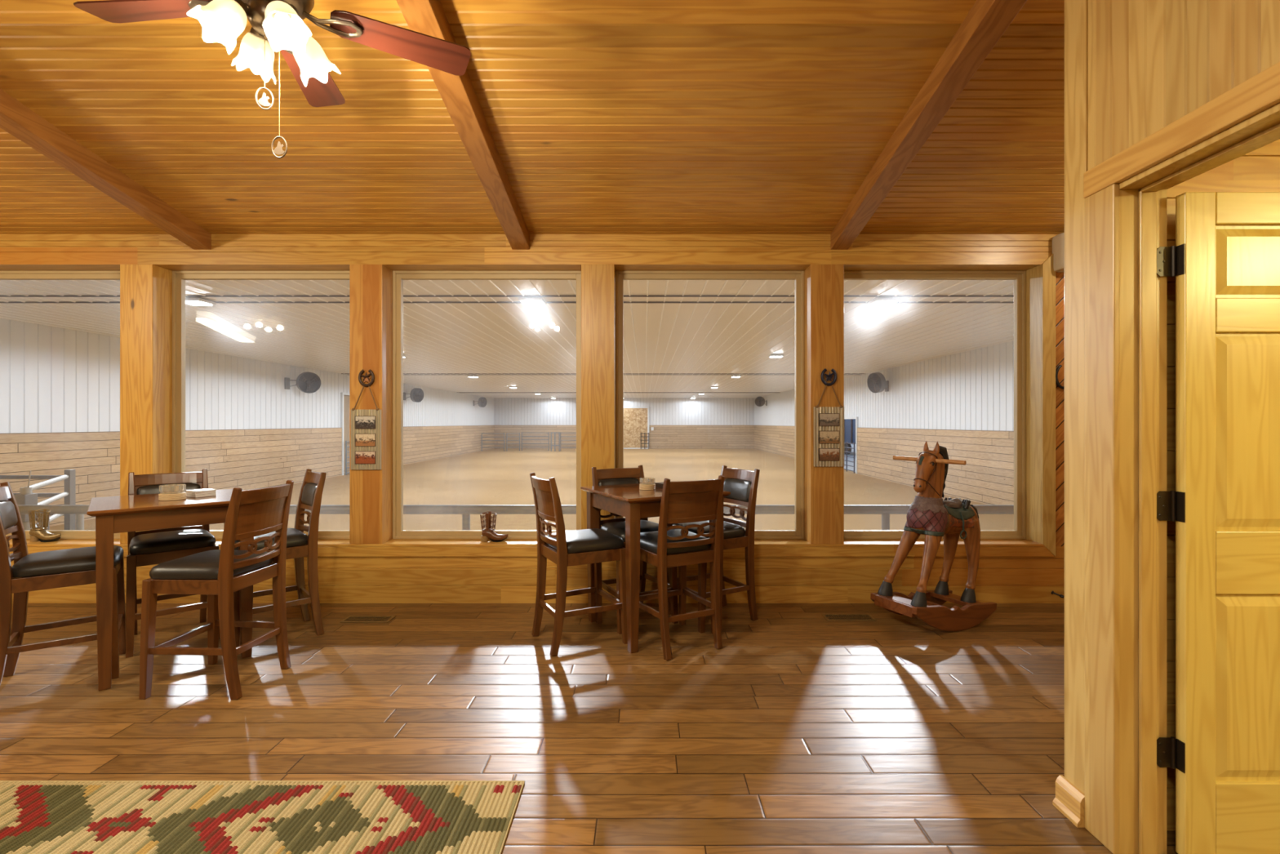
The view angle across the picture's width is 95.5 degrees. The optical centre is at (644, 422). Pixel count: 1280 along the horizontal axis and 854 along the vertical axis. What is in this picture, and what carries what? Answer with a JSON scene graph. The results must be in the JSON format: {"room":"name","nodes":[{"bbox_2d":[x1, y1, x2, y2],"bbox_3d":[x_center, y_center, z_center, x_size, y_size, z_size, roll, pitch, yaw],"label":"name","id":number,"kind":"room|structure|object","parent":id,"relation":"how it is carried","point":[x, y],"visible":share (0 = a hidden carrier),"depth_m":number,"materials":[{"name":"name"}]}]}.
{"room":"arena viewing lounge","nodes":[
{"label":"arena viewing lounge","id":0,"kind":"room"},
{"bbox_2d":[0,318,493,526],"bbox_3d":[-12.445,0.074,26.260,0.170,4.172,43.280,0,0,0],"label":"wall","id":1,"kind":"structure","parent":0,"point":[53,380],"depth_m":16.37,"materials":[{"name":"white metal"}]},
{"bbox_2d":[284,371,320,393],"bbox_3d":[-11.975,-1.413,20.390,1.114,0.762,0.349,0,0,-39],"label":"fan","id":2,"kind":"object","parent":1,"relation":"attached to","point":[308,382],"visible":1,"depth_m":20.48,"materials":[{"name":"grey metal"}]},
{"bbox_2d":[340,392,349,475],"bbox_3d":[-12.440,0.462,25.575,0.220,3.396,3.670,0,0,0],"label":"door","id":3,"kind":"structure","parent":1,"relation":"in","point":[344,397],"depth_m":24.20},
{"bbox_2d":[403,387,423,402],"bbox_3d":[-11.954,-1.431,30.173,1.059,0.760,0.498,0,0,-40],"label":"fan","id":4,"kind":"object","parent":1,"relation":"attached to","point":[416,395],"visible":1,"depth_m":30.22,"materials":[{"name":"grey metal"}]},
{"bbox_2d":[473,396,486,407],"bbox_3d":[-11.957,-1.492,42.394,1.078,0.760,0.482,0,0,-42],"label":"fan","id":5,"kind":"object","parent":1,"relation":"attached to","point":[482,402],"visible":1,"depth_m":42.45,"materials":[{"name":"grey metal"}]},
{"bbox_2d":[0,295,1013,392],"bbox_3d":[-1.675,-2.002,24.075,21.470,0.023,29.774,0,0,0],"label":"trim","id":6,"kind":"structure","parent":1,"relation":"attached to","point":[0,295],"depth_m":9.67,"materials":[{"name":"grey metal"}]},
{"bbox_2d":[0,280,1013,398],"bbox_3d":[-1.675,-2.056,26.310,21.470,0.112,43.380,0,0,0],"label":"ceiling","id":7,"kind":"structure","parent":0,"point":[439,338],"depth_m":11.92,"materials":[{"name":"white metal"}]},
{"bbox_2d":[185,297,216,305],"bbox_3d":[-7.300,-1.973,9.460,0.380,0.078,0.380,0,0,0],"label":"lamp","id":8,"kind":"object","parent":7,"relation":"attached to","point":[189,300],"visible":0.77,"depth_m":9.38,"materials":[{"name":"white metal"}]},
{"bbox_2d":[518,297,546,305],"bbox_3d":[-1.820,-1.973,9.460,0.380,0.078,0.380,0,0,0],"label":"lamp","id":9,"kind":"object","parent":7,"relation":"attached to","point":[524,300],"visible":1,"depth_m":9.31,"materials":[{"name":"white metal"}]},
{"bbox_2d":[867,297,900,305],"bbox_3d":[3.900,-1.973,9.460,0.380,0.078,0.380,0,0,0],"label":"lamp","id":10,"kind":"object","parent":7,"relation":"attached to","point":[879,300],"visible":1,"depth_m":9.31,"materials":[{"name":"white metal"}]},
{"bbox_2d":[0,234,1057,271],"bbox_3d":[-1.500,-1.315,4.489,11.000,0.261,0.263,0,0,0],"label":"beam","id":11,"kind":"structure","parent":0,"point":[18,252],"depth_m":4.36,"materials":[{"name":"brown wood"}]},
{"bbox_2d":[49,448,1013,529],"bbox_3d":[-3.075,2.260,27.760,24.670,0.200,46.280,0,0,0],"label":"floor","id":12,"kind":"structure","parent":0,"point":[492,476],"depth_m":20.55,"materials":[{"name":"beige sand"}]},
{"bbox_2d":[0,469,75,529],"bbox_3d":[-8.562,1.357,6.860,3.635,1.606,0.070,0,0,0],"label":"fence panel","id":13,"kind":"object","parent":12,"relation":"on","point":[70,482],"visible":0.44,"depth_m":6.84,"materials":[{"name":"grey metal"}]},
{"bbox_2d":[14,470,68,529],"bbox_3d":[-6.271,1.307,6.132,0.145,1.707,1.668,0,0,-34],"label":"gate","id":14,"kind":"object","parent":12,"relation":"on","point":[25,496],"visible":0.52,"depth_m":5.54,"materials":[{"name":"white metal"}]},
{"bbox_2d":[75,514,84,529],"bbox_3d":[-4.790,1.592,5.660,1.927,1.525,0.086,0,0,12],"label":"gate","id":15,"kind":"object","parent":12,"relation":"on","point":[79,517],"visible":0.02,"depth_m":5.85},
{"bbox_2d":[481,432,504,451],"bbox_3d":[-11.397,1.467,43.800,1.758,1.386,0.062,0,0,0],"label":"panel","id":16,"kind":"object","parent":12,"relation":"on","point":[482,433],"visible":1,"depth_m":43.78,"materials":[{"name":"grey metal"}]},
{"bbox_2d":[17,504,1013,529],"bbox_3d":[-1.250,1.448,5.200,18.500,1.425,0.084,0,0,0],"label":"railing","id":17,"kind":"object","parent":12,"relation":"on","point":[465,510],"visible":0.3,"depth_m":5.17,"materials":[{"name":"grey metal"}]},
{"bbox_2d":[521,431,549,450],"bbox_3d":[-8.383,1.447,44.700,2.134,1.426,0.062,0,0,0],"label":"panel","id":18,"kind":"object","parent":12,"relation":"on","point":[522,432],"visible":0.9,"depth_m":44.68,"materials":[{"name":"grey metal"}]},
{"bbox_2d":[560,431,576,451],"bbox_3d":[-5.086,1.447,44.100,2.605,1.426,0.062,0,0,0],"label":"panel","id":19,"kind":"object","parent":12,"relation":"on","point":[560,432],"visible":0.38,"depth_m":44.08,"materials":[{"name":"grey metal"}]},
{"bbox_2d":[844,441,854,473],"bbox_3d":[8.940,1.507,26.400,0.054,1.306,3.334,0,0,0],"label":"gate","id":20,"kind":"object","parent":12,"relation":"on","point":[846,442],"visible":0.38,"depth_m":25.31,"materials":[{"name":"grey metal"}]},
{"bbox_2d":[0,0,1064,234],"bbox_3d":[-1.500,-1.994,-0.162,11.200,1.172,9.077,0,0,0],"label":"ceiling","id":21,"kind":"structure","parent":0,"point":[602,117],"depth_m":3.14,"materials":[{"name":"brown wood"}]},
{"bbox_2d":[0,88,211,249],"bbox_3d":[-3.312,-1.872,-0.117,0.132,1.155,8.967,0,0,0],"label":"ceiling beam","id":22,"kind":"structure","parent":21,"relation":"attached to","point":[17,119],"depth_m":3.46,"materials":[{"name":"brown wood"}]},
{"bbox_2d":[73,0,471,158],"bbox_3d":[-1.271,-1.375,1.933,1.226,1.021,1.253,0,0,0],"label":"ceiling fan","id":23,"kind":"object","parent":21,"relation":"hanging from","point":[277,25],"visible":1,"depth_m":1.97,"materials":[{"name":"brown metal"}]},
{"bbox_2d":[395,0,529,249],"bbox_3d":[-0.925,-1.872,-0.117,0.132,1.155,8.967,0,0,0],"label":"ceiling beam","id":24,"kind":"structure","parent":21,"relation":"attached to","point":[428,17],"depth_m":3.05,"materials":[{"name":"brown wood"}]},
{"bbox_2d":[830,0,1026,249],"bbox_3d":[1.462,-1.872,-0.117,0.132,1.155,8.967,0,0,0],"label":"ceiling beam","id":25,"kind":"structure","parent":21,"relation":"attached to","point":[984,25],"depth_m":2.92,"materials":[{"name":"brown wood"}]},
{"bbox_2d":[10,271,1064,603],"bbox_3d":[-1.500,0.085,4.489,11.000,2.539,0.263,0,0,0],"label":"wall","id":26,"kind":"structure","parent":0,"point":[341,580],"depth_m":4.36,"materials":[{"name":"brown wood"}]},
{"bbox_2d":[0,271,119,538],"bbox_3d":[-4.664,-0.139,4.564,1.474,2.090,0.072,0,0,0],"label":"window","id":27,"kind":"structure","parent":26,"relation":"in","point":[4,275],"depth_m":4.54,"materials":[{"name":"brown wood"}]},
{"bbox_2d":[120,264,172,543],"bbox_3d":[-3.804,-0.139,4.486,0.244,2.092,0.269,0,0,0],"label":"trim","id":28,"kind":"structure","parent":26,"relation":"attached to","point":[145,290],"depth_m":4.35,"materials":[{"name":"brown wood"}]},
{"bbox_2d":[172,271,349,538],"bbox_3d":[-2.945,-0.139,4.564,1.473,2.090,0.072,0,0,0],"label":"window","id":29,"kind":"structure","parent":26,"relation":"in","point":[179,277],"depth_m":4.54,"materials":[{"name":"brown wood"}]},
{"bbox_2d":[358,368,374,386],"bbox_3d":[-2.075,-0.332,4.337,0.122,0.130,0.029,0,0,0],"label":"hook","id":30,"kind":"object","parent":26,"relation":"attached to","point":[366,377],"visible":1,"depth_m":4.33,"materials":[{"name":"metal"}]},
{"bbox_2d":[351,386,381,469],"bbox_3d":[-2.080,0.029,4.338,0.226,0.644,0.024,0,0,0],"label":"photo frame","id":31,"kind":"object","parent":30,"relation":"hanging from","point":[366,424],"visible":1,"depth_m":4.33,"materials":[{"name":"wood"}]},
{"bbox_2d":[355,451,374,463],"bbox_3d":[-2.080,0.261,4.332,0.145,0.088,0.001,0,0,0],"label":"photo","id":32,"kind":"object","parent":31,"relation":"attached to","point":[362,457],"depth_m":4.33},
{"bbox_2d":[355,434,374,445],"bbox_3d":[-2.080,0.130,4.332,0.145,0.088,0.001,0,0,0],"label":"photo","id":33,"kind":"object","parent":31,"relation":"attached to","point":[361,439],"depth_m":4.33},
{"bbox_2d":[355,416,374,428],"bbox_3d":[-2.080,-0.002,4.332,0.145,0.088,0.001,0,0,0],"label":"photo","id":34,"kind":"object","parent":31,"relation":"attached to","point":[362,422],"depth_m":4.33},
{"bbox_2d":[349,264,392,543],"bbox_3d":[-2.085,-0.139,4.486,0.244,2.092,0.269,0,0,0],"label":"trim","id":35,"kind":"structure","parent":26,"relation":"attached to","point":[371,286],"depth_m":4.35,"materials":[{"name":"brown wood"}]},
{"bbox_2d":[392,271,581,538],"bbox_3d":[-1.218,-0.139,4.564,1.488,2.090,0.072,0,0,0],"label":"window","id":36,"kind":"structure","parent":26,"relation":"in","point":[398,277],"depth_m":4.54,"materials":[{"name":"brown wood"}]},
{"bbox_2d":[8,538,1045,546],"bbox_3d":[-1.294,0.918,4.450,8.733,0.021,0.219,0,0,0],"label":"trim","id":37,"kind":"structure","parent":26,"relation":"on","point":[60,542],"depth_m":4.40,"materials":[{"name":"brown wood"}]},
{"bbox_2d":[28,508,61,542],"bbox_3d":[-4.581,0.786,4.448,0.232,0.243,0.094,0,0,-4],"label":"ornament","id":38,"kind":"object","parent":37,"relation":"on","point":[41,534],"visible":1,"depth_m":4.42,"materials":[{"name":"gold metal"}]},
{"bbox_2d":[480,511,507,542],"bbox_3d":[-1.149,0.796,4.448,0.213,0.223,0.086,0,0,-4],"label":"ornament","id":39,"kind":"object","parent":37,"relation":"on","point":[488,532],"visible":1,"depth_m":4.42,"materials":[{"name":"brown leather"}]},
{"bbox_2d":[8,546,1055,556],"bbox_3d":[-1.294,0.965,4.351,8.733,0.074,0.015,0,0,0],"label":"trim","id":40,"kind":"structure","parent":26,"relation":"attached to","point":[322,551],"depth_m":4.34,"materials":[{"name":"brown wood"}]},
{"bbox_2d":[581,264,615,529],"bbox_3d":[-0.349,-0.139,4.486,0.248,2.092,0.269,0,0,0],"label":"trim","id":41,"kind":"structure","parent":26,"relation":"attached to","point":[597,281],"depth_m":4.35,"materials":[{"name":"brown wood"}]},
{"bbox_2d":[615,271,804,538],"bbox_3d":[0.510,-0.139,4.564,1.469,2.090,0.072,0,0,0],"label":"window","id":42,"kind":"structure","parent":26,"relation":"in","point":[797,276],"depth_m":4.54,"materials":[{"name":"brown wood"}]},
{"bbox_2d":[804,264,844,543],"bbox_3d":[1.370,-0.139,4.486,0.248,2.092,0.269,0,0,0],"label":"trim","id":43,"kind":"structure","parent":26,"relation":"attached to","point":[824,284],"depth_m":4.35,"materials":[{"name":"brown wood"}]},
{"bbox_2d":[820,368,836,386],"bbox_3d":[1.378,-0.339,4.337,0.122,0.130,0.029,0,0,0],"label":"horseshoe","id":44,"kind":"object","parent":26,"relation":"attached to","point":[828,376],"visible":1,"depth_m":4.33,"materials":[{"name":"black metal"}]},
{"bbox_2d":[813,385,844,466],"bbox_3d":[1.379,0.014,4.338,0.226,0.628,0.024,0,0,0],"label":"photo frame","id":45,"kind":"object","parent":44,"relation":"hanging from","point":[828,421],"visible":1,"depth_m":4.33,"materials":[{"name":"wood"}]},
{"bbox_2d":[819,448,839,460],"bbox_3d":[1.379,0.239,4.332,0.145,0.088,0.001,0,0,0],"label":"photo","id":46,"kind":"object","parent":45,"relation":"attached to","point":[824,454],"depth_m":4.33},
{"bbox_2d":[819,431,839,443],"bbox_3d":[1.379,0.109,4.332,0.145,0.088,0.001,0,0,0],"label":"photo","id":47,"kind":"object","parent":45,"relation":"attached to","point":[825,437],"depth_m":4.33},
{"bbox_2d":[819,413,839,425],"bbox_3d":[1.379,-0.021,4.332,0.145,0.088,0.001,0,0,0],"label":"photo","id":48,"kind":"object","parent":45,"relation":"attached to","point":[824,419],"depth_m":4.33},
{"bbox_2d":[844,271,1026,538],"bbox_3d":[2.235,-0.139,4.564,1.478,2.090,0.072,0,0,0],"label":"window","id":49,"kind":"structure","parent":26,"relation":"in","point":[1019,277],"depth_m":4.54,"materials":[{"name":"brown wood"}]},
{"bbox_2d":[1026,264,1041,543],"bbox_3d":[2.987,-0.139,4.489,0.025,2.092,0.262,0,0,0],"label":"trim","id":50,"kind":"structure","parent":26,"relation":"attached to","point":[1033,275],"depth_m":4.43,"materials":[{"name":"brown wood"}]},
{"bbox_2d":[1041,253,1055,555],"bbox_3d":[3.024,-0.140,4.348,0.098,2.282,0.019,0,0,0],"label":"trim","id":51,"kind":"structure","parent":26,"relation":"attached to","point":[1048,274],"depth_m":4.34,"materials":[{"name":"brown wood"}]},
{"bbox_2d":[1052,232,1064,272],"bbox_3d":[3.155,-1.258,4.287,0.210,0.266,0.140,0,0,0],"label":"wall speaker","id":52,"kind":"object","parent":26,"relation":"attached to","point":[1058,241],"visible":0.3,"depth_m":4.28,"materials":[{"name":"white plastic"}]},
{"bbox_2d":[1055,364,1064,389],"bbox_3d":[3.147,-0.276,4.330,0.159,0.314,0.061,0,0,0],"label":"horseshoe","id":53,"kind":"object","parent":26,"relation":"attached to","point":[1059,366],"visible":0.32,"depth_m":4.34,"materials":[{"name":"black metal"}]},
{"bbox_2d":[0,603,1177,853],"bbox_3d":[-1.500,1.414,-0.090,11.400,0.120,9.420,0,0,0],"label":"floor","id":54,"kind":"structure","parent":0,"point":[806,732],"depth_m":2.63,"materials":[{"name":"brown wood"}]},
{"bbox_2d":[0,481,125,685],"bbox_3d":[-3.131,0.837,3.097,0.526,1.040,0.441,0,0,-38],"label":"chair","id":55,"kind":"object","parent":54,"relation":"on","point":[46,570],"visible":0.91,"depth_m":3.03,"materials":[{"name":"brown wood"}]},
{"bbox_2d":[11,544,124,577],"bbox_3d":[-3.089,0.735,3.129,0.412,0.079,0.414,0,0,-38],"label":"seat cushion","id":56,"kind":"object","parent":55,"relation":"on","point":[76,562],"depth_m":3.00,"materials":[{"name":"black leather"}]},
{"bbox_2d":[86,488,253,690],"bbox_3d":[-2.731,0.897,3.387,0.730,0.914,0.730,0,0,-42],"label":"pub table","id":57,"kind":"object","parent":54,"relation":"on","point":[132,513],"visible":0.7,"depth_m":3.05,"materials":[{"name":"brown wood"}]},
{"bbox_2d":[158,497,186,500],"bbox_3d":[-2.700,0.435,3.327,0.124,0.008,0.124,0,0,0],"label":"coaster","id":58,"kind":"object","parent":57,"relation":"on","point":[184,497],"visible":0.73,"depth_m":3.28,"materials":[{"name":"wood"}]},
{"bbox_2d":[158,495,186,498],"bbox_3d":[-2.701,0.426,3.327,0.124,0.008,0.124,0,0,0],"label":"coaster","id":59,"kind":"object","parent":58,"relation":"on","point":[184,495],"visible":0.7,"depth_m":3.28,"materials":[{"name":"wood"}]},
{"bbox_2d":[158,493,186,497],"bbox_3d":[-2.700,0.417,3.327,0.124,0.008,0.124,0,0,0],"label":"coaster","id":60,"kind":"object","parent":59,"relation":"on","point":[184,494],"visible":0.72,"depth_m":3.28,"materials":[{"name":"wood"}]},
{"bbox_2d":[158,492,186,495],"bbox_3d":[-2.701,0.408,3.327,0.124,0.008,0.124,0,0,0],"label":"coaster","id":61,"kind":"object","parent":60,"relation":"on","point":[182,493],"visible":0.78,"depth_m":3.28,"materials":[{"name":"wood"}]},
{"bbox_2d":[159,484,186,493],"bbox_3d":[-2.700,0.379,3.327,0.121,0.046,0.121,0,0,0],"label":"glass dish","id":62,"kind":"object","parent":61,"relation":"on","point":[168,488],"visible":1,"depth_m":3.29,"materials":[{"name":"glass"}]},
{"bbox_2d":[125,468,220,657],"bbox_3d":[-2.996,0.837,3.684,0.441,1.040,0.526,0,0,-42],"label":"chair","id":63,"kind":"object","parent":54,"relation":"on","point":[157,546],"visible":0.6,"depth_m":3.57,"materials":[{"name":"brown wood"}]},
{"bbox_2d":[128,528,215,554],"bbox_3d":[-2.961,0.735,3.645,0.414,0.079,0.412,0,0,-42],"label":"seat cushion","id":64,"kind":"object","parent":63,"relation":"on","point":[183,540],"depth_m":3.55,"materials":[{"name":"black leather"}]},
{"bbox_2d":[138,480,293,699],"bbox_3d":[-2.195,0.837,3.044,0.526,1.040,0.441,0,0,4],"label":"chair","id":65,"kind":"object","parent":54,"relation":"on","point":[252,513],"visible":1,"depth_m":2.89,"materials":[{"name":"brown wood"}]},
{"bbox_2d":[149,549,273,579],"bbox_3d":[-2.247,0.735,3.047,0.412,0.079,0.414,0,0,4],"label":"seat cushion","id":66,"kind":"object","parent":65,"relation":"on","point":[206,565],"depth_m":2.88,"materials":[{"name":"black leather"}]},
{"bbox_2d":[0,780,524,853],"bbox_3d":[-2.001,1.349,0.918,3.108,0.010,2.536,0,0,0],"label":"area rug","id":67,"kind":"object","parent":54,"relation":"on","point":[37,816],"visible":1,"depth_m":1.99,"materials":[{"name":"multicoloured fabric"}]},
{"bbox_2d":[233,468,326,647],"bbox_3d":[-2.346,0.837,3.712,0.526,1.040,0.441,0,0,-42],"label":"chair","id":68,"kind":"object","parent":54,"relation":"on","point":[300,545],"visible":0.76,"depth_m":3.69,"materials":[{"name":"brown wood"}]},
{"bbox_2d":[234,528,307,550],"bbox_3d":[-2.385,0.735,3.676,0.412,0.079,0.414,0,0,-42],"label":"seat cushion","id":69,"kind":"object","parent":68,"relation":"on","point":[296,540],"depth_m":3.62,"materials":[{"name":"black leather"}]},
{"bbox_2d":[339,615,395,622],"bbox_3d":[-1.897,1.350,3.995,0.325,0.007,0.130,0,0,0],"label":"floor vent","id":70,"kind":"object","parent":54,"relation":"in","point":[350,619],"visible":1,"depth_m":3.99,"materials":[{"name":"brown wood"}]},
{"bbox_2d":[345,616,391,621],"bbox_3d":[-1.897,1.351,3.995,0.289,0.004,0.094,0,0,0],"label":"grille","id":71,"kind":"object","parent":70,"relation":"attached to","point":[349,618],"depth_m":3.99,"materials":[{"name":"brown wood"}]},
{"bbox_2d":[529,472,627,656],"bbox_3d":[-0.428,0.837,3.634,0.526,1.040,0.441,0,0,-28],"label":"chair","id":72,"kind":"object","parent":54,"relation":"on","point":[564,548],"visible":0.99,"depth_m":3.51,"materials":[{"name":"brown wood"}]},
{"bbox_2d":[546,528,623,553],"bbox_3d":[-0.381,0.735,3.658,0.412,0.079,0.414,0,0,-28],"label":"seat cushion","id":73,"kind":"object","parent":72,"relation":"on","point":[593,540],"depth_m":3.52,"materials":[{"name":"black leather"}]},
{"bbox_2d":[591,465,678,634],"bbox_3d":[-0.090,0.837,4.051,0.441,1.040,0.526,0,0,-28],"label":"chair","id":74,"kind":"object","parent":54,"relation":"on","point":[602,477],"visible":0.38,"depth_m":4.13,"materials":[{"name":"brown wood"}]},
{"bbox_2d":[600,520,658,542],"bbox_3d":[-0.066,0.735,4.004,0.414,0.079,0.412,0,0,-28],"label":"seat cushion","id":75,"kind":"object","parent":74,"relation":"on","point":[618,528],"depth_m":3.93,"materials":[{"name":"black leather"}]},
{"bbox_2d":[580,483,730,653],"bbox_3d":[0.055,0.897,3.845,0.730,0.914,0.730,0,0,-28],"label":"pub table","id":76,"kind":"object","parent":54,"relation":"on","point":[628,501],"visible":0.51,"depth_m":3.48,"materials":[{"name":"brown wood"}]},
{"bbox_3d":[0.019,0.435,3.830,0.106,0.009,0.106,0,0,0],"label":"coaster","id":77,"kind":"object","parent":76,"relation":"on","visible":0},
{"bbox_2d":[639,486,655,488],"bbox_3d":[0.019,0.426,3.830,0.106,0.008,0.106,0,0,0],"label":"coaster","id":78,"kind":"object","parent":77,"relation":"on","point":[639,486],"visible":0.67,"depth_m":3.78,"materials":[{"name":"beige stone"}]},
{"bbox_2d":[639,484,655,487],"bbox_3d":[0.020,0.417,3.830,0.106,0.008,0.106,0,0,0],"label":"coaster","id":79,"kind":"object","parent":78,"relation":"on","point":[639,485],"visible":0.69,"depth_m":3.78,"materials":[{"name":"wood"}]},
{"bbox_2d":[639,483,655,485],"bbox_3d":[0.021,0.408,3.830,0.106,0.008,0.106,0,0,0],"label":"coaster","id":80,"kind":"object","parent":79,"relation":"on","point":[640,484],"visible":0.78,"depth_m":3.79,"materials":[{"name":"wood"}]},
{"bbox_2d":[639,477,655,484],"bbox_3d":[0.020,0.384,3.830,0.104,0.037,0.104,0,0,0],"label":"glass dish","id":81,"kind":"object","parent":80,"relation":"on","point":[642,480],"visible":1,"depth_m":3.79,"materials":[{"name":"glass"}]},
{"bbox_2d":[639,475,724,660],"bbox_3d":[0.191,0.837,3.587,0.441,1.040,0.526,0,0,-28],"label":"chair","id":82,"kind":"object","parent":54,"relation":"on","point":[699,500],"visible":0.93,"depth_m":3.42,"materials":[{"name":"brown wood"}]},
{"bbox_2d":[640,528,711,554],"bbox_3d":[0.167,0.735,3.634,0.414,0.079,0.412,0,0,-28],"label":"seat cushion","id":83,"kind":"object","parent":82,"relation":"on","point":[650,544],"depth_m":3.49,"materials":[{"name":"black leather"}]},
{"bbox_2d":[666,465,759,633],"bbox_3d":[0.490,0.837,4.051,0.526,1.040,0.441,0,0,-28],"label":"chair","id":84,"kind":"object","parent":54,"relation":"on","point":[742,484],"visible":0.71,"depth_m":3.96,"materials":[{"name":"brown wood"}]},
{"bbox_2d":[671,520,745,538],"bbox_3d":[0.443,0.735,4.027,0.412,0.079,0.414,0,0,-28],"label":"seat cushion","id":85,"kind":"object","parent":84,"relation":"on","point":[731,531],"depth_m":3.91,"materials":[{"name":"black leather"}]},
{"bbox_2d":[822,613,876,621],"bbox_3d":[1.417,1.350,4.032,0.335,0.007,0.135,0,0,0],"label":"floor vent","id":86,"kind":"object","parent":54,"relation":"in","point":[829,617],"visible":1,"depth_m":4.03,"materials":[{"name":"gold metal"}]},
{"bbox_2d":[826,614,872,619],"bbox_3d":[1.418,1.351,4.032,0.300,0.004,0.099,0,0,0],"label":"grille","id":87,"kind":"object","parent":86,"relation":"attached to","point":[828,616],"depth_m":4.03,"materials":[{"name":"gold metal"}]},
{"bbox_2d":[870,440,996,631],"bbox_3d":[1.978,0.738,3.921,0.845,1.230,0.455,0,0,-22],"label":"rocking horse","id":88,"kind":"object","parent":54,"relation":"on","point":[931,516],"visible":1,"depth_m":3.87},
{"bbox_2d":[905,507,947,532],"bbox_3d":[1.866,0.637,3.886,0.194,0.152,0.257,6,-3,-26],"label":"blanket","id":89,"kind":"object","parent":88,"relation":"on","point":[918,519],"depth_m":3.81,"materials":[{"name":"fabric"}]},
{"bbox_2d":[942,463,975,519],"bbox_3d":[2.115,0.446,4.008,0.262,0.425,0.211,6,-3,-26],"label":"saddle","id":90,"kind":"object","parent":88,"relation":"on","point":[957,509],"depth_m":3.94,"materials":[{"name":"teal paint"}]},
{"bbox_2d":[493,398,754,448],"bbox_3d":[-1.675,0.074,47.925,21.470,4.172,0.150,0,0,0],"label":"wall","id":91,"kind":"structure","parent":0,"point":[507,411],"depth_m":47.89,"materials":[{"name":"beige wood"}]},
{"bbox_2d":[623,406,648,448],"bbox_3d":[-1.455,0.417,47.804,3.710,3.486,0.088,0,0,0],"label":"door","id":92,"kind":"structure","parent":91,"relation":"in","point":[636,419],"depth_m":47.81,"materials":[{"name":"beige wood"}]},
{"bbox_2d":[753,340,1013,504],"bbox_3d":[9.095,0.074,26.260,0.170,4.172,43.280,0,0,0],"label":"wall","id":93,"kind":"structure","parent":0,"point":[973,389],"depth_m":17.86,"materials":[{"name":"white metal"}]},
{"bbox_2d":[755,396,767,406],"bbox_3d":[8.594,-1.554,42.911,0.913,0.744,0.418,0,0,0],"label":"fan","id":94,"kind":"object","parent":93,"relation":"attached to","point":[759,401],"visible":1,"depth_m":42.93,"materials":[{"name":"grey metal"}]},
{"bbox_2d":[844,417,858,473],"bbox_3d":[9.070,0.957,26.400,0.180,2.406,3.600,0,0,0],"label":"trim","id":95,"kind":"structure","parent":93,"relation":"attached to","point":[855,418],"depth_m":24.67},
{"bbox_2d":[866,372,888,392],"bbox_3d":[8.670,-1.466,21.363,0.760,0.766,0.814,0,0,0],"label":"fan","id":96,"kind":"object","parent":93,"relation":"attached to","point":[877,382],"visible":1,"depth_m":21.36,"materials":[{"name":"grey metal"}]},
{"bbox_2d":[1088,0,1279,169],"bbox_3d":[1.564,-0.571,-1.278,0.148,3.850,6.645,0,0,0],"label":"wall partition","id":97,"kind":"structure","parent":0,"point":[1152,64],"depth_m":1.67,"materials":[{"name":"brown wood"}]},
{"bbox_2d":[1052,774,1084,827],"bbox_3d":[1.465,1.302,2.003,0.034,0.104,0.118,0,0,0],"label":"baseboard","id":98,"kind":"structure","parent":97,"relation":"attached to","point":[1069,800],"depth_m":1.99,"materials":[{"name":"brown wood"}]},
{"bbox_2d":[1064,0,1088,793],"bbox_3d":[1.560,-0.271,2.002,0.156,3.250,0.101,0,0,0],"label":"trim","id":99,"kind":"structure","parent":97,"relation":"attached to","point":[1076,11],"depth_m":2.00,"materials":[{"name":"brown wood"}]},
{"bbox_2d":[1084,183,1119,853],"bbox_3d":[1.480,0.302,1.881,0.020,2.103,0.123,0,0,0],"label":"trim","id":100,"kind":"structure","parent":97,"relation":"attached to","point":[1102,207],"depth_m":1.86,"materials":[{"name":"brown wood"}]},
{"bbox_2d":[1083,61,1279,198],"bbox_3d":[1.479,-0.792,1.413,0.022,0.087,1.066,0,0,0],"label":"trim","id":101,"kind":"structure","parent":97,"relation":"attached to","point":[1260,92],"depth_m":1.56,"materials":[{"name":"brown wood"}]},
{"bbox_2d":[1119,102,1279,853],"bbox_3d":[1.564,0.301,1.411,0.152,2.105,0.863,0,0,0],"label":"trim","id":102,"kind":"structure","parent":97,"relation":"attached to","point":[1129,188],"depth_m":1.82,"materials":[{"name":"brown wood"}]},
{"bbox_2d":[1138,123,1279,853],"bbox_3d":[1.573,0.311,1.411,0.050,2.085,0.823,0,0,0],"label":"trim","id":103,"kind":"structure","parent":97,"relation":"attached to","point":[1147,194],"depth_m":1.81,"materials":[{"name":"brown wood"}]},
{"bbox_2d":[1156,191,1279,853],"bbox_3d":[2.009,0.317,1.802,0.822,2.050,0.037,0,0,0],"label":"door","id":104,"kind":"structure","parent":97,"relation":"in","point":[1224,753],"depth_m":1.79,"materials":[{"name":"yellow wood"}]},
{"bbox_2d":[1166,138,1279,830],"bbox_3d":[2.819,-0.296,1.992,2.362,3.300,0.123,0,0,0],"label":"wall","id":105,"kind":"structure","parent":0,"point":[1258,170],"depth_m":1.93,"materials":[{"name":"brown wood"}]},
{"label":"outside","id":106,"kind":"structure","parent":0,"visible":0},
{"bbox_2d":[844,444,855,471],"bbox_3d":[34.590,2.220,50.000,50.820,0.080,80.000,0,0,0],"label":"yard","id":107,"kind":"structure","parent":106,"point":[850,459],"depth_m":33.85,"materials":[{"name":"white metal"}]},
{"bbox_2d":[844,418,855,454],"bbox_3d":[15.090,0.510,40.898,3.300,3.300,7.000,0,0,-9],"label":"trailer","id":108,"kind":"object","parent":107,"relation":"on","point":[849,424],"visible":0.2,"depth_m":39.10,"materials":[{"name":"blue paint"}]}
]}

